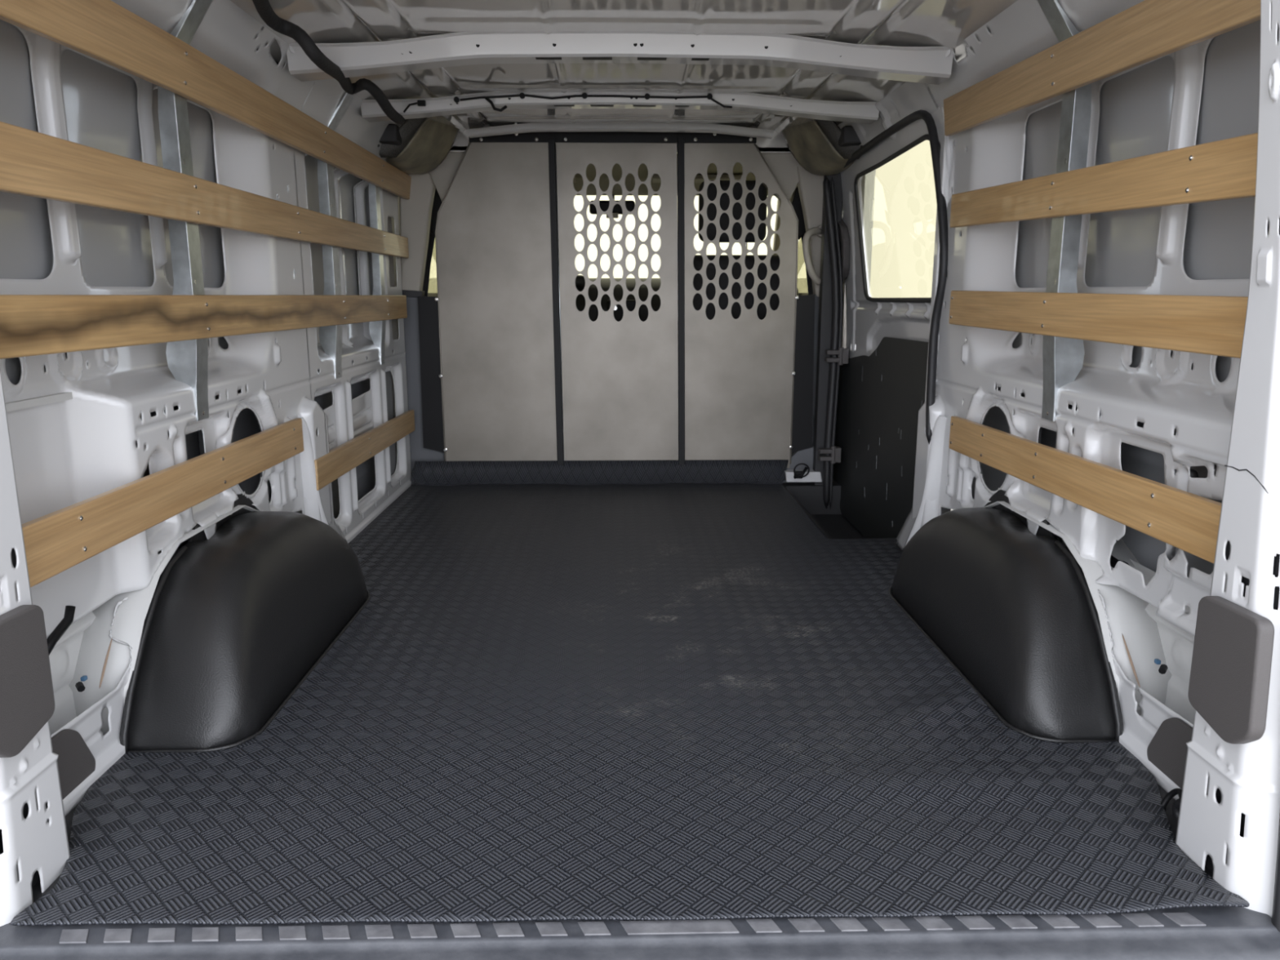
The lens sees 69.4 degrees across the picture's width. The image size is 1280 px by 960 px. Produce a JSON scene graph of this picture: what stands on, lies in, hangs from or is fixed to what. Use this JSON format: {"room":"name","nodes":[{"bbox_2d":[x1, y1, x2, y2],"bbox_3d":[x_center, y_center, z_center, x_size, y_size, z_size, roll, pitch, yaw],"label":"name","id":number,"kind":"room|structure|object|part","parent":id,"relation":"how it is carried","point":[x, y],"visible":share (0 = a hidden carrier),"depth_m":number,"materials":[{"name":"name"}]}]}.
{"room":"vehicle interior","nodes":[
{"label":"vehicle interior","id":0,"kind":"room"},
{"bbox_2d":[0,0,417,926],"bbox_3d":[-0.902,-0.288,2.396,0.282,1.670,2.850,0,12,-1],"label":"wall","id":1,"kind":"structure","parent":0,"point":[76,427],"depth_m":1.75,"materials":[{"name":"white metal"}]},
{"bbox_2d":[0,604,54,757],"bbox_3d":[-0.794,0.256,1.168,0.022,0.177,0.131,0,12,-1],"label":"pad","id":2,"kind":"object","parent":1,"relation":"attached to","point":[27,700],"visible":1,"depth_m":1.17,"materials":[{"name":"grey plastic"}]},
{"bbox_2d":[46,605,75,655],"bbox_3d":[-0.937,0.246,1.484,0.016,0.066,0.104,0,12,-1],"label":"strap","id":3,"kind":"object","parent":1,"relation":"attached to","point":[68,620],"visible":0.74,"depth_m":1.49,"materials":[{"name":"black paint"}]},
{"bbox_3d":[-0.979,0.410,1.510,0.037,0.395,0.640,0,12,-1],"label":"panel corner","id":4,"kind":"part","parent":1,"relation":"part of","materials":[{"name":"grey metal"}]},
{"bbox_2d":[51,728,95,799],"bbox_3d":[-0.889,0.450,1.401,0.007,0.125,0.206,0,12,-1],"label":"pad","id":5,"kind":"object","parent":1,"relation":"attached to","point":[76,762],"visible":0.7,"depth_m":1.44,"materials":[{"name":"grey plastic"}]},
{"bbox_2d":[75,675,87,692],"bbox_3d":[-0.948,0.346,1.567,0.016,0.015,0.042,-5,13,-24],"label":"clip","id":6,"kind":"object","parent":1,"relation":"attached to","point":[79,686],"visible":1,"depth_m":1.55,"materials":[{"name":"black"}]},
{"bbox_2d":[98,637,112,688],"bbox_3d":[-0.922,0.315,1.596,0.004,0.071,0.057,0,12,-1],"label":"bead","id":7,"kind":"object","parent":1,"relation":"attached to","point":[109,646],"visible":1,"depth_m":1.59,"materials":[{"name":"brown"}]},
{"bbox_3d":[-0.989,-0.562,1.761,0.062,0.760,1.520,0,12,-1],"label":"panel","id":8,"kind":"part","parent":1,"relation":"part of","materials":[{"name":"grey metal"}]},
{"bbox_2d":[22,417,303,587],"bbox_3d":[-0.877,0.006,1.808,0.021,0.090,1.260,0,12,-1],"label":"wooden slat","id":9,"kind":"object","parent":1,"relation":"attached to","point":[57,541],"visible":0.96,"depth_m":1.61,"materials":[{"name":"brown wood"}]},
{"bbox_2d":[158,0,212,421],"bbox_3d":[-0.879,-0.543,1.838,0.162,0.852,0.052,0,12,-1],"label":"upright","id":10,"kind":"object","parent":1,"relation":"attached to","point":[187,360],"visible":0.65,"depth_m":1.83,"materials":[{"name":"silver metal"}]},
{"bbox_2d":[0,294,407,359],"bbox_3d":[-0.891,-0.426,2.353,0.021,0.097,2.580,0,12,-1],"label":"wooden slat","id":11,"kind":"object","parent":1,"relation":"attached to","point":[31,325],"visible":1,"depth_m":1.66,"materials":[{"name":"brown wood"}]},
{"bbox_3d":[-1.007,0.153,1.906,0.016,0.740,1.520,0,12,-1],"label":"panel","id":12,"kind":"part","parent":1,"relation":"part of","materials":[{"name":"grey plastic"}]},
{"bbox_2d":[0,121,408,257],"bbox_3d":[-0.892,-0.660,2.346,0.021,0.096,2.660,0,12,-1],"label":"wooden slat","id":13,"kind":"object","parent":1,"relation":"attached to","point":[33,163],"visible":1,"depth_m":1.64,"materials":[{"name":"brown wood"}]},
{"bbox_2d":[0,0,411,199],"bbox_3d":[-0.889,-0.908,2.397,0.030,0.104,2.700,0,12,-1],"label":"wooden slat","id":14,"kind":"object","parent":1,"relation":"attached to","point":[104,31],"visible":0.93,"depth_m":1.75,"materials":[{"name":"brown wood"}]},
{"bbox_2d":[120,493,370,752],"bbox_3d":[-0.805,0.219,2.022,0.234,0.326,0.947,0,12,-1],"label":"wheel arch cover","id":15,"kind":"object","parent":1,"relation":"attached to","point":[238,618],"visible":0.97,"depth_m":1.73,"materials":[{"name":"black plastic"}]},
{"bbox_3d":[-1.008,-0.835,3.099,0.036,0.760,1.250,0,12,-1],"label":"panel","id":16,"kind":"part","parent":1,"relation":"part of","materials":[{"name":"grey metal"}]},
{"bbox_3d":[-1.028,-0.119,3.244,0.016,0.740,1.250,0,12,-1],"label":"panel","id":17,"kind":"part","parent":1,"relation":"part of","materials":[{"name":"grey plastic"}]},
{"bbox_2d":[317,92,354,378],"bbox_3d":[-0.907,-0.719,2.771,0.131,0.825,0.062,0,12,-1],"label":"upright","id":18,"kind":"object","parent":1,"relation":"attached to","point":[330,336],"visible":0.72,"depth_m":2.76,"materials":[{"name":"silver metal"}]},
{"bbox_2d":[314,409,414,490],"bbox_3d":[-0.907,-0.128,3.143,0.021,0.101,1.230,0,12,-1],"label":"wooden slat","id":19,"kind":"object","parent":1,"relation":"attached to","point":[345,457],"visible":0.99,"depth_m":2.96,"materials":[{"name":"brown wood"}]},
{"bbox_2d":[368,182,385,364],"bbox_3d":[-0.953,-0.752,3.320,0.052,0.670,0.052,0,12,-1],"label":"upright","id":20,"kind":"object","parent":1,"relation":"attached to","point":[376,328],"visible":0.69,"depth_m":3.30,"materials":[{"name":"silver metal"}]},
{"bbox_2d":[377,117,458,174],"bbox_3d":[-0.833,-1.238,3.361,0.220,0.197,0.456,2,12,10],"label":"trim","id":21,"kind":"structure","parent":1,"relation":"attached to","point":[433,141],"depth_m":3.36,"materials":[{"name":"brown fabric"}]},
{"bbox_2d":[31,479,1213,902],"bbox_3d":[-0.065,0.220,3.432,1.960,0.240,4.560,0,12,-1],"label":"floor","id":22,"kind":"structure","parent":0,"point":[831,522],"depth_m":3.73,"materials":[{"name":"grey plastic"}]},
{"bbox_2d":[9,459,1249,925],"bbox_3d":[-0.041,0.241,2.511,1.768,0.098,2.762,0,12,-1],"label":"floor mat","id":23,"kind":"object","parent":22,"relation":"on","point":[574,690],"visible":0.91,"depth_m":1.55,"materials":[{"name":"rubber"}]},
{"bbox_2d":[417,131,814,467],"bbox_3d":[-0.089,-0.705,3.735,1.620,1.341,0.036,0,12,-1],"label":"wall","id":24,"kind":"structure","parent":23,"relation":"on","point":[512,370],"depth_m":3.75,"materials":[{"name":"metal"}]},
{"bbox_2d":[399,152,464,475],"bbox_3d":[-0.806,-0.686,3.794,0.376,1.389,0.067,0,12,-1],"label":"trim","id":25,"kind":"structure","parent":24,"relation":"attached to","point":[415,212],"depth_m":3.72,"materials":[{"name":"beige plastic"}]},
{"bbox_3d":[-0.572,-0.684,3.727,0.476,1.295,0.003,0,12,-1],"label":"solid panel","id":26,"kind":"part","parent":24,"relation":"part of","materials":[{"name":"metal"}]},
{"bbox_3d":[-0.083,-0.686,3.737,0.495,1.299,0.003,0,12,-1],"label":"perforated panel","id":27,"kind":"part","parent":24,"relation":"part of","materials":[{"name":"metal"}]},
{"bbox_2d":[448,129,791,154],"bbox_3d":[-0.077,-1.349,3.648,1.740,0.110,0.030,0,12,-1],"label":"trim","id":28,"kind":"structure","parent":24,"relation":"attached to","point":[778,140],"depth_m":3.65,"materials":[{"name":"white paint"}]},
{"bbox_3d":[0.402,-0.687,3.748,0.460,1.302,0.003,0,12,-1],"label":"perforated panel","id":29,"kind":"part","parent":24,"relation":"part of","materials":[{"name":"metal"}]},
{"bbox_2d":[751,154,823,482],"bbox_3d":[0.616,-0.683,3.818,0.404,1.412,0.125,0,12,-1],"label":"trim","id":30,"kind":"structure","parent":24,"relation":"attached to","point":[788,171],"depth_m":3.73,"materials":[{"name":"beige"}]},
{"bbox_2d":[802,224,822,284],"bbox_3d":[0.710,-0.902,3.718,0.054,0.250,0.158,11,16,44],"label":"handle","id":31,"kind":"object","parent":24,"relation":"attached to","point":[815,230],"visible":0.66,"depth_m":3.68,"materials":[{"name":"beige plastic"}]},
{"bbox_2d":[0,906,1279,959],"bbox_3d":[-0.006,0.588,1.155,1.640,0.040,0.090,0,12,-1],"label":"plate","id":32,"kind":"object","parent":22,"relation":"attached to","point":[1202,932],"visible":1,"depth_m":1.15,"materials":[{"name":"plastic"}]},
{"bbox_2d":[693,180,779,319],"bbox_3d":[0.392,-0.611,4.296,0.500,1.445,0.596,0,12,-1],"label":"seat","id":33,"kind":"object","parent":22,"relation":"on","point":[737,191],"visible":0.15,"depth_m":3.94,"materials":[{"name":"grey fabric"}]},
{"bbox_3d":[0.396,-0.685,4.084,0.500,0.600,0.208,0,12,-1],"label":"backrest","id":34,"kind":"part","parent":33,"relation":"part of","materials":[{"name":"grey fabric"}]},
{"bbox_2d":[1160,787,1182,820],"bbox_3d":[0.820,0.504,1.399,0.032,0.069,0.078,0,12,-1],"label":"coil","id":35,"kind":"object","parent":22,"relation":"on","point":[1176,803],"visible":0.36,"depth_m":1.42,"materials":[{"name":"black paint"}]},
{"bbox_2d":[387,179,859,466],"bbox_3d":[-0.098,-0.743,4.705,2.000,1.740,1.880,0,12,-1],"label":"wall","id":36,"kind":"structure","parent":0,"point":[393,272],"depth_m":3.77,"materials":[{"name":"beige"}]},
{"bbox_2d":[422,188,441,296],"bbox_3d":[-0.876,-0.819,3.901,0.145,0.830,0.050,0,12,-1],"label":"belt","id":37,"kind":"object","parent":36,"relation":"attached to","point":[437,201],"visible":0.2,"depth_m":3.88,"materials":[{"name":"black fabric"}]},
{"bbox_2d":[575,275,798,321],"bbox_3d":[-0.108,-0.548,5.189,1.860,1.165,0.810,0,12,-1],"label":"dashboard","id":38,"kind":"object","parent":36,"relation":"attached to","point":[593,292],"visible":0.14,"depth_m":4.77,"materials":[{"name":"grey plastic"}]},
{"bbox_2d":[575,275,585,288],"bbox_3d":[-0.441,-1.029,4.792,0.340,0.065,0.140,0,12,-1],"label":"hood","id":39,"kind":"object","parent":38,"relation":"attached to","point":[580,280],"depth_m":4.73,"materials":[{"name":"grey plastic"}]},
{"bbox_2d":[773,195,792,254],"bbox_3d":[-0.106,-1.300,5.041,1.897,0.497,0.790,0,12,-1],"label":"trim","id":40,"kind":"structure","parent":36,"relation":"attached to","point":[776,242],"depth_m":4.95,"materials":[{"name":"beige plastic"}]},
{"bbox_2d":[791,186,813,294],"bbox_3d":[0.696,-0.826,3.936,0.140,0.837,0.050,0,12,-1],"label":"belt","id":41,"kind":"object","parent":36,"relation":"attached to","point":[795,201],"visible":0.24,"depth_m":3.86,"materials":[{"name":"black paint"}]},
{"bbox_2d":[784,469,822,482],"bbox_3d":[0.679,-0.018,3.860,0.154,0.045,0.060,0,12,-1],"label":"sill","id":42,"kind":"structure","parent":36,"relation":"attached to","point":[812,477],"depth_m":3.83,"materials":[{"name":"white paint"}]},
{"bbox_2d":[793,462,809,479],"bbox_3d":[0.666,-0.038,3.807,0.066,0.067,0.036,0,12,-1],"label":"ring","id":43,"kind":"object","parent":42,"relation":"attached to","point":[797,474],"visible":1,"depth_m":3.80,"materials":[{"name":"black paint"}]},
{"bbox_3d":[-0.107,-1.293,5.078,1.860,0.470,0.730,0,12,-1],"label":"window","id":44,"kind":"structure","parent":36,"relation":"in","visible":0},
{"bbox_2d":[589,194,635,217],"bbox_3d":[-0.140,-1.397,4.681,0.230,0.143,0.084,0,12,-1],"label":"mirror","id":45,"kind":"object","parent":44,"relation":"attached to","point":[604,205],"visible":0.59,"depth_m":4.65,"materials":[{"name":"black paint"}]},
{"bbox_2d":[230,0,1017,195],"bbox_3d":[-0.061,-1.195,2.961,1.980,0.198,4.320,0,12,-1],"label":"ceiling","id":46,"kind":"structure","parent":0,"point":[780,65],"depth_m":2.21,"materials":[{"name":"white paint"}]},
{"bbox_2d":[252,0,404,124],"bbox_3d":[-0.741,-1.015,2.301,0.100,0.097,1.156,0,12,0],"label":"harness","id":47,"kind":"object","parent":46,"relation":"attached to","point":[264,8],"visible":0.98,"depth_m":2.02,"materials":[{"name":"black plastic"}]},
{"bbox_2d":[403,100,426,112],"bbox_3d":[-0.683,-1.128,2.789,0.079,0.031,0.018,3,12,16],"label":"cable","id":48,"kind":"object","parent":46,"relation":"attached to","point":[420,103],"visible":1,"depth_m":2.78,"materials":[{"name":"black paint"}]},
{"bbox_2d":[453,92,732,111],"bbox_3d":[-0.141,-1.140,2.792,0.841,0.056,0.016,0,12,-1],"label":"cable","id":49,"kind":"object","parent":46,"relation":"attached to","point":[709,96],"visible":1,"depth_m":2.79,"materials":[{"name":"black paint"}]},
{"bbox_2d":[651,174,742,182],"bbox_3d":[0.276,-1.434,4.400,0.440,0.020,0.180,0,12,-1],"label":"sun visor","id":50,"kind":"object","parent":46,"relation":"attached to","point":[655,178],"visible":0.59,"depth_m":4.32,"materials":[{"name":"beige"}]},
{"bbox_2d":[812,0,1279,932],"bbox_3d":[0.816,-0.301,2.458,0.280,1.670,2.900,0,12,-1],"label":"wall","id":51,"kind":"structure","parent":0,"point":[1207,426],"depth_m":1.68,"materials":[{"name":"white metal"}]},
{"bbox_2d":[782,119,862,175],"bbox_3d":[0.696,-1.245,3.394,0.220,0.197,0.456,-3,12,-12],"label":"trim","id":52,"kind":"structure","parent":51,"relation":"attached to","point":[806,142],"depth_m":3.40,"materials":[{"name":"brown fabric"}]},
{"bbox_2d":[817,106,948,538],"bbox_3d":[0.819,-0.480,3.287,0.133,1.450,1.437,-1,12,-3],"label":"door","id":53,"kind":"structure","parent":51,"relation":"in","point":[882,363],"depth_m":3.17,"materials":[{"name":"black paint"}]},
{"bbox_3d":[0.847,-0.143,3.313,0.005,0.759,1.311,0,12,-1],"label":"liner panel","id":54,"kind":"part","parent":53,"relation":"part of","materials":[{"name":"black plastic"}]},
{"bbox_2d":[888,489,1123,743],"bbox_3d":[0.758,0.212,2.057,0.200,0.326,0.947,0,12,-1],"label":"wheel arch cover","id":55,"kind":"object","parent":51,"relation":"attached to","point":[1008,606],"visible":1,"depth_m":1.78,"materials":[{"name":"black plastic"}]},
{"bbox_2d":[1037,0,1091,421],"bbox_3d":[0.816,-0.542,1.831,0.162,0.852,0.052,0,12,-1],"label":"upright","id":56,"kind":"object","parent":51,"relation":"attached to","point":[1063,357],"visible":0.67,"depth_m":1.83,"materials":[{"name":"silver metal"}]},
{"bbox_2d":[948,416,1222,563],"bbox_3d":[0.819,-0.014,1.805,0.021,0.101,1.175,0,12,-1],"label":"wooden slat","id":57,"kind":"object","parent":51,"relation":"attached to","point":[1187,522],"visible":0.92,"depth_m":1.63,"materials":[{"name":"brown wood"}]},
{"bbox_3d":[0.948,0.144,1.950,0.016,0.740,1.520,0,12,-1],"label":"panel","id":58,"kind":"part","parent":51,"relation":"part of","materials":[{"name":"grey plastic"}]},
{"bbox_2d":[948,290,1248,358],"bbox_3d":[0.818,-0.320,1.789,0.021,0.094,1.205,0,12,-1],"label":"wooden slat","id":59,"kind":"object","parent":51,"relation":"attached to","point":[1211,325],"visible":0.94,"depth_m":1.57,"materials":[{"name":"brown wood"}]},
{"bbox_2d":[943,0,1260,136],"bbox_3d":[0.812,-0.787,1.755,0.028,0.133,1.325,0,12,-1],"label":"wooden slat","id":60,"kind":"object","parent":51,"relation":"attached to","point":[1148,30],"visible":0.98,"depth_m":1.62,"materials":[{"name":"brown wood"}]},
{"bbox_2d":[950,132,1257,227],"bbox_3d":[0.817,-0.546,1.763,0.021,0.120,1.245,0,12,-1],"label":"wooden slat","id":61,"kind":"object","parent":51,"relation":"attached to","point":[1225,169],"visible":0.96,"depth_m":1.55,"materials":[{"name":"brown wood"}]},
{"bbox_2d":[1110,555,1129,567],"bbox_3d":[0.898,0.131,1.753,0.024,0.086,0.084,-1,12,-6],"label":"wire bundle","id":62,"kind":"object","parent":51,"relation":"in","point":[1113,561],"visible":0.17,"depth_m":1.76,"materials":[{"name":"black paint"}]},
{"bbox_2d":[1121,633,1140,687],"bbox_3d":[0.877,0.322,1.650,0.004,0.074,0.075,0,12,-1],"label":"bead","id":63,"kind":"object","parent":51,"relation":"attached to","point":[1125,643],"visible":0.99,"depth_m":1.65,"materials":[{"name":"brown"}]},
{"bbox_3d":[0.930,-0.571,1.804,0.062,0.760,1.520,0,12,-1],"label":"panel","id":64,"kind":"part","parent":51,"relation":"part of","materials":[{"name":"grey metal"}]},
{"bbox_2d":[1154,658,1168,674],"bbox_3d":[0.905,0.323,1.603,0.016,0.014,0.046,4,12,19],"label":"clip","id":65,"kind":"object","parent":51,"relation":"attached to","point":[1162,669],"visible":1,"depth_m":1.59,"materials":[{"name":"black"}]},
{"bbox_3d":[0.940,0.401,1.553,0.037,0.395,0.640,0,12,-1],"label":"panel corner","id":66,"kind":"part","parent":51,"relation":"part of","materials":[{"name":"grey metal"}]},
{"bbox_2d":[1146,717,1192,789],"bbox_3d":[0.854,0.443,1.440,0.007,0.125,0.206,0,12,-1],"label":"pad","id":67,"kind":"object","parent":51,"relation":"attached to","point":[1167,749],"visible":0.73,"depth_m":1.48,"materials":[{"name":"grey plastic"}]},
{"bbox_2d":[1187,595,1274,743],"bbox_3d":[0.768,0.249,1.203,0.022,0.177,0.131,0,12,-1],"label":"pad","id":68,"kind":"object","parent":51,"relation":"attached to","point":[1229,680],"visible":1,"depth_m":1.18,"materials":[{"name":"grey plastic"}]}
]}

